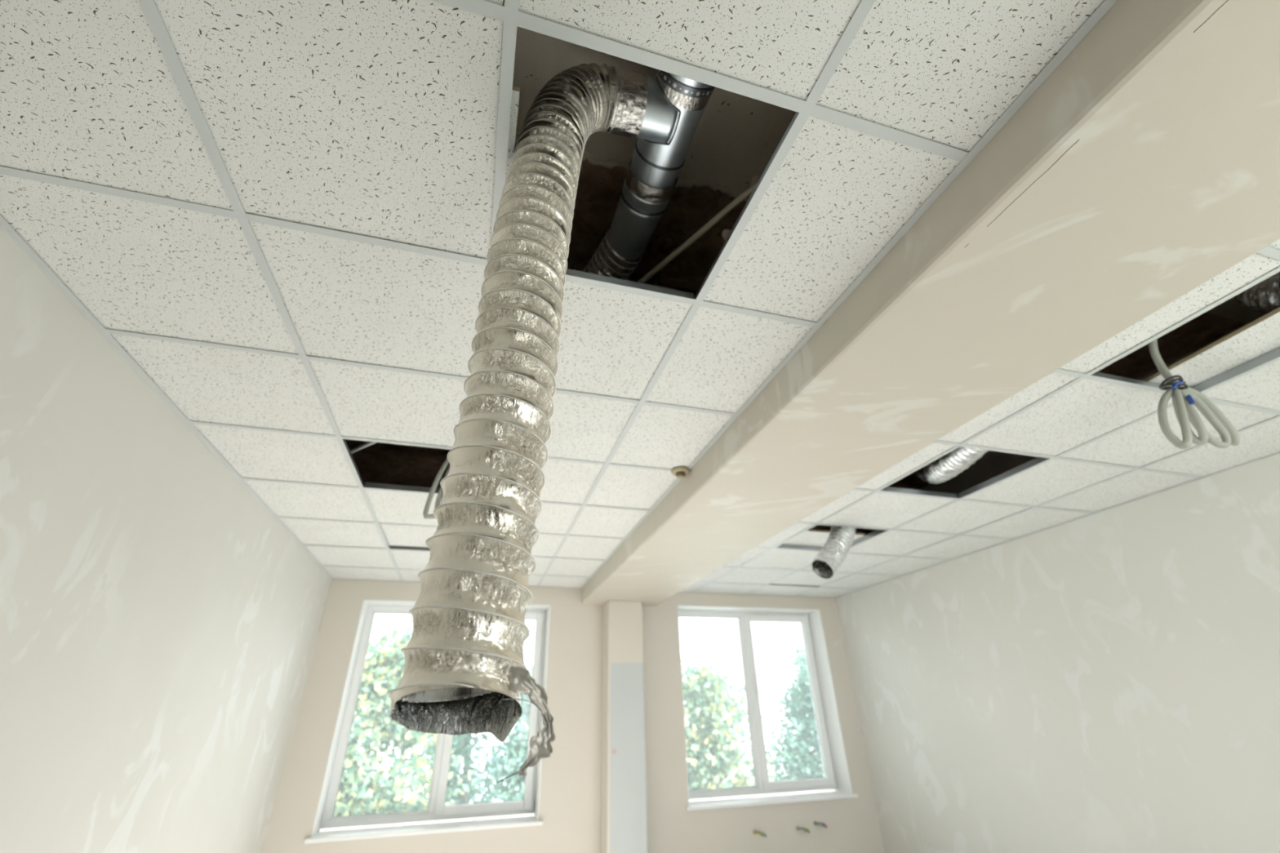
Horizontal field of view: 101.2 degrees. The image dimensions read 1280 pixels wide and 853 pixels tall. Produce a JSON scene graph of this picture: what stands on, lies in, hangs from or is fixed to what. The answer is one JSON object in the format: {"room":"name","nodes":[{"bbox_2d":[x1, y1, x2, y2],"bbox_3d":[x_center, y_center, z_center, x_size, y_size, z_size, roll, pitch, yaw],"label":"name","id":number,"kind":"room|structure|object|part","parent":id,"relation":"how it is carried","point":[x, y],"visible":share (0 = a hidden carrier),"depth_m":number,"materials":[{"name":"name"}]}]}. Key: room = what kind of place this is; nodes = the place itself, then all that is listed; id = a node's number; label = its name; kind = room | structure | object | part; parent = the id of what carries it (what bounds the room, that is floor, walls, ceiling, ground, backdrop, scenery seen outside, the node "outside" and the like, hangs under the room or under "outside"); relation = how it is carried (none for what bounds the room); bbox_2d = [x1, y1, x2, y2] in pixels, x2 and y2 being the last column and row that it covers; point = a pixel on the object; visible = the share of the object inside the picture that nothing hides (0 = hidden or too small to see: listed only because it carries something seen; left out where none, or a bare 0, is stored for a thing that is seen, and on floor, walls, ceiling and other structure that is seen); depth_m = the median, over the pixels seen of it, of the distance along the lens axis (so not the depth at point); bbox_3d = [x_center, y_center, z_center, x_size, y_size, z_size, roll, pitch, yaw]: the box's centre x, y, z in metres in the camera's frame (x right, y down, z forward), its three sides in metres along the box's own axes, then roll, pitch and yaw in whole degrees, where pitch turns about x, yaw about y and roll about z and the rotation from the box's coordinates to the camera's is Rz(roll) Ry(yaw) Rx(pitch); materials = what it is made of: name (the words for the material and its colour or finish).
{"room":"building under construction","nodes":[
{"label":"building under construction","id":0,"kind":"room"},
{"bbox_2d":[0,225,332,852],"bbox_3d":[-1.942,0.779,1.462,0.300,3.720,6.252,7,-30,-15],"label":"wall","id":1,"kind":"structure","parent":0,"point":[160,626],"depth_m":1.94,"materials":[{"name":"paint"}]},
{"bbox_2d":[0,214,334,579],"bbox_3d":[-1.937,0.085,2.381,0.022,0.022,5.362,7,-30,-15],"label":"trim","id":2,"kind":"structure","parent":1,"relation":"attached to","point":[6,226],"depth_m":1.76,"materials":[{"name":"white metal"}]},
{"bbox_2d":[0,0,968,586],"bbox_3d":[-0.882,0.203,2.663,2.219,0.037,5.374,7,-30,-15],"label":"grid","id":3,"kind":"object","parent":1,"relation":"attached to","point":[509,14],"visible":0.57,"depth_m":1.24,"materials":[{"name":"white metal"}]},
{"bbox_2d":[379,524,436,547],"bbox_3d":[-1.463,0.763,3.663,0.594,0.015,0.575,7,-29,-15],"label":"tile","id":4,"kind":"object","parent":3,"relation":"attached to","point":[394,535],"depth_m":3.60,"materials":[{"name":"beige"}]},
{"bbox_2d":[0,0,1104,587],"bbox_3d":[-0.884,0.196,2.673,2.213,0.056,5.356,7,-30,-15],"label":"ceiling","id":5,"kind":"structure","parent":3,"relation":"attached to","point":[373,118],"depth_m":1.29,"materials":[{"name":"beige"}]},
{"bbox_2d":[671,466,689,479],"bbox_3d":[0.209,0.245,2.708,0.096,0.041,0.096,7,-30,-15],"label":"smoke detector","id":6,"kind":"object","parent":3,"relation":"attached to","point":[679,472],"visible":1,"depth_m":2.69,"materials":[{"name":"beige plastic"}]},
{"bbox_2d":[262,545,884,852],"bbox_3d":[-0.286,2.649,4.958,5.715,3.720,0.420,7,-30,-15],"label":"wall","id":7,"kind":"structure","parent":0,"point":[570,806],"depth_m":4.62,"materials":[{"name":"paint"}]},
{"bbox_2d":[304,600,550,844],"bbox_3d":[-1.658,2.419,4.529,1.695,1.695,0.350,7,-30,-15],"label":"window","id":8,"kind":"structure","parent":7,"relation":"in","point":[437,810],"depth_m":4.34,"materials":[{"name":"white plastic"}]},
{"bbox_3d":[-1.630,3.137,4.104,1.695,0.026,0.290,7,-30,-15],"label":"sill","id":9,"kind":"part","parent":8,"relation":"part of","materials":[{"name":"white plastic"}]},
{"bbox_3d":[-1.311,2.502,4.735,0.772,1.587,0.060,7,-30,-15],"label":"sash","id":10,"kind":"part","parent":8,"relation":"part of","materials":[{"name":"white plastic"}]},
{"bbox_2d":[334,578,579,588],"bbox_3d":[-1.636,1.467,4.899,2.219,0.001,0.020,7,-30,-15],"label":"trim","id":11,"kind":"structure","parent":7,"relation":"attached to","point":[335,579],"depth_m":4.75,"materials":[{"name":"white metal"}]},
{"bbox_2d":[600,600,648,852],"bbox_3d":[-0.145,2.835,4.502,0.330,2.550,0.252,7,-30,-15],"label":"column","id":12,"kind":"structure","parent":7,"relation":"attached to","point":[624,818],"depth_m":4.49,"materials":[{"name":"paint"}]},
{"bbox_2d":[678,591,834,598],"bbox_3d":[1.180,1.809,5.656,2.138,0.001,0.020,7,-30,-15],"label":"trim","id":13,"kind":"structure","parent":7,"relation":"attached to","point":[678,592],"depth_m":5.65,"materials":[{"name":"white metal"}]},
{"bbox_2d":[752,829,767,837],"bbox_3d":[1.045,3.567,4.608,0.123,0.052,0.052,-18,-33,27],"label":"wire ends","id":14,"kind":"object","parent":7,"relation":"attached to","point":[754,832],"visible":1,"depth_m":4.60,"materials":[{"name":"yellow"}]},
{"bbox_2d":[677,605,858,810],"bbox_3d":[1.169,2.739,5.302,1.730,1.708,0.350,7,-30,-15],"label":"window","id":15,"kind":"structure","parent":7,"relation":"in","point":[837,776],"depth_m":5.37,"materials":[{"name":"white plastic"}]},
{"bbox_3d":[1.203,2.729,5.392,0.028,0.150,0.044,7,-30,-15],"label":"handle","id":16,"kind":"part","parent":15,"relation":"part of","materials":[{"name":"white plastic"}]},
{"bbox_3d":[1.196,3.462,4.873,1.730,0.026,0.290,7,-30,-15],"label":"sill","id":17,"kind":"part","parent":15,"relation":"part of","materials":[{"name":"white plastic"}]},
{"bbox_3d":[1.530,2.823,5.511,0.777,1.600,0.060,7,-30,-15],"label":"sash","id":18,"kind":"part","parent":15,"relation":"part of","materials":[{"name":"white plastic"}]},
{"bbox_2d":[795,826,810,833],"bbox_3d":[1.458,3.617,4.719,0.123,0.052,0.052,-18,-33,27],"label":"wire ends","id":19,"kind":"object","parent":7,"relation":"attached to","point":[797,828],"visible":1,"depth_m":4.71,"materials":[{"name":"grey"}]},
{"bbox_2d":[813,821,827,827],"bbox_3d":[1.634,3.616,4.778,0.123,0.052,0.052,-18,-33,27],"label":"wire ends","id":20,"kind":"object","parent":7,"relation":"attached to","point":[815,823],"visible":1,"depth_m":4.77,"materials":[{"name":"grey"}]},
{"bbox_2d":[579,0,1117,588],"bbox_3d":[0.170,0.341,2.947,0.022,0.022,5.362,7,-30,-15],"label":"trim","id":21,"kind":"structure","parent":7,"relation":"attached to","point":[1106,5],"depth_m":1.30,"materials":[{"name":"white metal"}]},
{"bbox_2d":[565,257,701,297],"bbox_3d":[-0.605,-0.477,2.243,2.301,0.611,0.245,7,-30,-15],"label":"wall","id":22,"kind":"structure","parent":0,"point":[663,282],"depth_m":2.46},
{"bbox_2d":[636,181,758,283],"bbox_3d":[0.180,-0.590,1.707,0.047,0.079,1.295,23,-37,-37],"label":"cable","id":23,"kind":"object","parent":22,"relation":"attached to","point":[746,193],"visible":0.42,"depth_m":1.68,"materials":[{"name":"beige plastic"}]},
{"bbox_2d":[722,228,731,240],"bbox_3d":[0.290,-0.596,1.647,0.060,0.054,0.052,7,-30,-15],"label":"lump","id":24,"kind":"object","parent":23,"relation":"attached to","point":[726,233],"visible":0.16,"depth_m":1.64,"materials":[{"name":"beige"}]},
{"bbox_2d":[748,175,759,196],"bbox_3d":[0.358,-0.725,1.620,0.044,0.088,0.055,18,-34,-31],"label":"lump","id":25,"kind":"object","parent":23,"relation":"attached to","point":[755,179],"visible":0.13,"depth_m":1.61,"materials":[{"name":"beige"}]},
{"bbox_2d":[581,0,1279,606],"bbox_3d":[0.665,-0.019,2.783,0.758,0.770,6.252,7,-30,-15],"label":"beam","id":26,"kind":"structure","parent":22,"relation":"attached to","point":[1144,167],"depth_m":1.32,"materials":[{"name":"paint"}]},
{"bbox_2d":[345,26,1268,530],"bbox_3d":[0.595,-0.517,3.108,5.715,0.543,6.972,7,-30,-15],"label":"ceiling","id":27,"kind":"structure","parent":0,"point":[736,136],"depth_m":2.09,"materials":[{"name":"concrete"}]},
{"bbox_2d":[350,441,376,453],"bbox_3d":[-1.385,-0.155,2.845,0.600,0.560,0.022,-18,-33,28],"label":"support rail","id":28,"kind":"object","parent":27,"relation":"hanging from","point":[369,443],"visible":0.28,"depth_m":2.75,"materials":[{"name":"white metal"}]},
{"bbox_2d":[422,458,449,519],"bbox_3d":[-0.878,0.012,2.691,0.086,1.017,0.284,-22,-35,33],"label":"cable coil","id":29,"kind":"object","parent":27,"relation":"hanging from","point":[426,516],"visible":0.23,"depth_m":2.44,"materials":[{"name":"grey"}]},
{"bbox_2d":[608,69,715,258],"bbox_3d":[0.036,-0.830,1.595,0.218,0.179,0.740,7,-30,-15],"label":"pipe","id":30,"kind":"object","parent":27,"relation":"attached to","point":[676,104],"visible":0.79,"depth_m":1.55,"materials":[{"name":"metal"}]},
{"bbox_2d":[387,62,648,783],"bbox_3d":[-0.148,-0.278,1.042,0.367,1.620,0.210,7,-30,-15],"label":"flexible duct","id":31,"kind":"object","parent":30,"relation":"hanging from","point":[465,672],"visible":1,"depth_m":0.78,"materials":[{"name":"metal"}]},
{"bbox_2d":[581,229,644,279],"bbox_3d":[-0.179,-0.551,2.047,0.181,0.203,0.483,21,-36,-35],"label":"flexible duct","id":32,"kind":"object","parent":30,"relation":"attached to","point":[605,261],"visible":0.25,"depth_m":1.92,"materials":[{"name":"metal"}]},
{"bbox_2d":[1148,338,1239,448],"bbox_3d":[2.111,-0.373,1.964,0.480,0.947,0.388,11,-31,-21],"label":"cable coil","id":33,"kind":"object","parent":27,"relation":"hanging from","point":[1184,398],"visible":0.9,"depth_m":1.93,"materials":[{"name":"grey plastic"}]},
{"bbox_2d":[835,323,1279,852],"bbox_3d":[3.252,1.409,2.859,0.300,3.720,6.252,7,-30,-15],"label":"wall","id":34,"kind":"structure","parent":0,"point":[1108,681],"depth_m":3.41,"materials":[{"name":"paint"}]},
{"bbox_2d":[692,246,1279,595],"bbox_3d":[1.935,0.544,3.420,2.138,0.037,5.374,7,-30,-15],"label":"grid","id":35,"kind":"object","parent":34,"relation":"attached to","point":[1271,357],"visible":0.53,"depth_m":2.67,"materials":[{"name":"white metal"}]},
{"bbox_2d":[811,525,855,578],"bbox_3d":[1.362,0.725,3.663,0.543,0.702,0.185,20,-35,-33],"label":"flexible duct","id":36,"kind":"object","parent":35,"relation":"hanging from","point":[829,559],"visible":0.52,"depth_m":3.50,"materials":[{"name":"metal"}]},
{"bbox_2d":[914,446,988,484],"bbox_3d":[1.788,-0.046,2.750,0.284,0.410,1.516,0,-29,-2],"label":"flexible duct","id":37,"kind":"object","parent":35,"relation":"attached to","point":[942,469],"visible":0.23,"depth_m":2.86,"materials":[{"name":"metal"}]},
{"bbox_2d":[680,238,1279,597],"bbox_3d":[1.933,0.538,3.430,2.132,0.053,5.356,7,-30,-15],"label":"ceiling","id":38,"kind":"structure","parent":35,"relation":"attached to","point":[1086,411],"depth_m":2.73,"materials":[{"name":"beige"}]},
{"bbox_2d":[1232,271,1279,312],"bbox_3d":[2.403,-0.682,1.651,0.298,0.367,0.910,7,-30,-15],"label":"flexible duct","id":39,"kind":"object","parent":38,"relation":"on","point":[1264,296],"visible":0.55,"depth_m":1.87,"materials":[{"name":"metal"}]},
{"bbox_2d":[834,452,1279,598],"bbox_3d":[2.948,0.678,3.694,0.022,0.022,5.362,7,-30,-15],"label":"trim","id":40,"kind":"structure","parent":34,"relation":"attached to","point":[1278,452],"depth_m":3.47,"materials":[{"name":"white metal"}]},
{"label":"outside","id":41,"kind":"structure","parent":0,"visible":0},
{"bbox_2d":[371,752,824,804],"bbox_3d":[-3.484,9.119,6.294,120.000,0.200,120.000,7,-30,-15],"label":"ground","id":42,"kind":"structure","parent":41,"point":[774,756],"depth_m":50.74,"materials":[{"name":"green plant"}]},
{"bbox_2d":[346,706,391,775],"bbox_3d":[-10.027,9.181,14.658,5.845,8.227,4.640,4,-29,-11],"label":"tree","id":43,"kind":"object","parent":42,"relation":"on","point":[357,708],"visible":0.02,"depth_m":15.46,"materials":[{"name":"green plant"}]},
{"bbox_2d":[354,615,433,785],"bbox_3d":[-13.040,15.552,28.298,6.382,10.281,7.485,-8,-29,12],"label":"tree","id":44,"kind":"object","parent":42,"relation":"on","point":[402,634],"visible":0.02,"depth_m":28.75,"materials":[{"name":"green plant"}]},
{"bbox_2d":[333,624,471,817],"bbox_3d":[-6.292,8.332,12.014,5.151,7.011,4.341,-2,-29,2],"label":"tree","id":45,"kind":"object","parent":42,"relation":"on","point":[358,794],"visible":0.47,"depth_m":11.90,"materials":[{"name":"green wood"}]},
{"bbox_2d":[397,724,515,804],"bbox_3d":[-6.737,12.153,20.951,4.938,8.905,4.919,-23,-35,34],"label":"tree","id":46,"kind":"object","parent":42,"relation":"on","point":[462,746],"visible":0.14,"depth_m":20.04,"materials":[{"name":"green plant"}]},
{"bbox_2d":[472,724,523,803],"bbox_3d":[-6.485,17.209,25.830,3.600,4.500,4.600,7,-30,-15],"label":"building","id":47,"kind":"structure","parent":42,"relation":"on","point":[483,744],"depth_m":24.41,"materials":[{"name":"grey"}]},
{"bbox_2d":[466,656,533,804],"bbox_3d":[-3.171,11.281,17.327,4.622,6.798,3.502,11,-31,-21],"label":"tree","id":48,"kind":"object","parent":42,"relation":"on","point":[515,757],"visible":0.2,"depth_m":16.57,"materials":[{"name":"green plant"}]},
{"bbox_2d":[680,653,767,768],"bbox_3d":[3.606,17.106,29.614,6.765,8.068,6.131,11,-31,-22],"label":"tree","id":49,"kind":"object","parent":42,"relation":"on","point":[691,671],"visible":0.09,"depth_m":30.02,"materials":[{"name":"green plant"}]},
{"bbox_2d":[681,659,774,790],"bbox_3d":[1.547,10.330,15.392,4.846,6.393,4.066,-9,-30,13],"label":"tree","id":50,"kind":"object","parent":42,"relation":"on","point":[708,769],"visible":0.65,"depth_m":15.23,"materials":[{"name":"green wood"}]},
{"bbox_2d":[751,661,824,783],"bbox_3d":[6.938,13.007,20.969,5.586,6.808,4.214,-18,-33,28],"label":"tree","id":51,"kind":"object","parent":42,"relation":"on","point":[797,752],"visible":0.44,"depth_m":20.91,"materials":[{"name":"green plant"}]},
{"bbox_2d":[780,640,822,767],"bbox_3d":[10.504,16.534,29.738,5.461,8.876,6.922,-9,-30,14],"label":"tree","id":52,"kind":"object","parent":42,"relation":"on","point":[798,658],"visible":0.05,"depth_m":30.75,"materials":[{"name":"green plant"}]}
]}

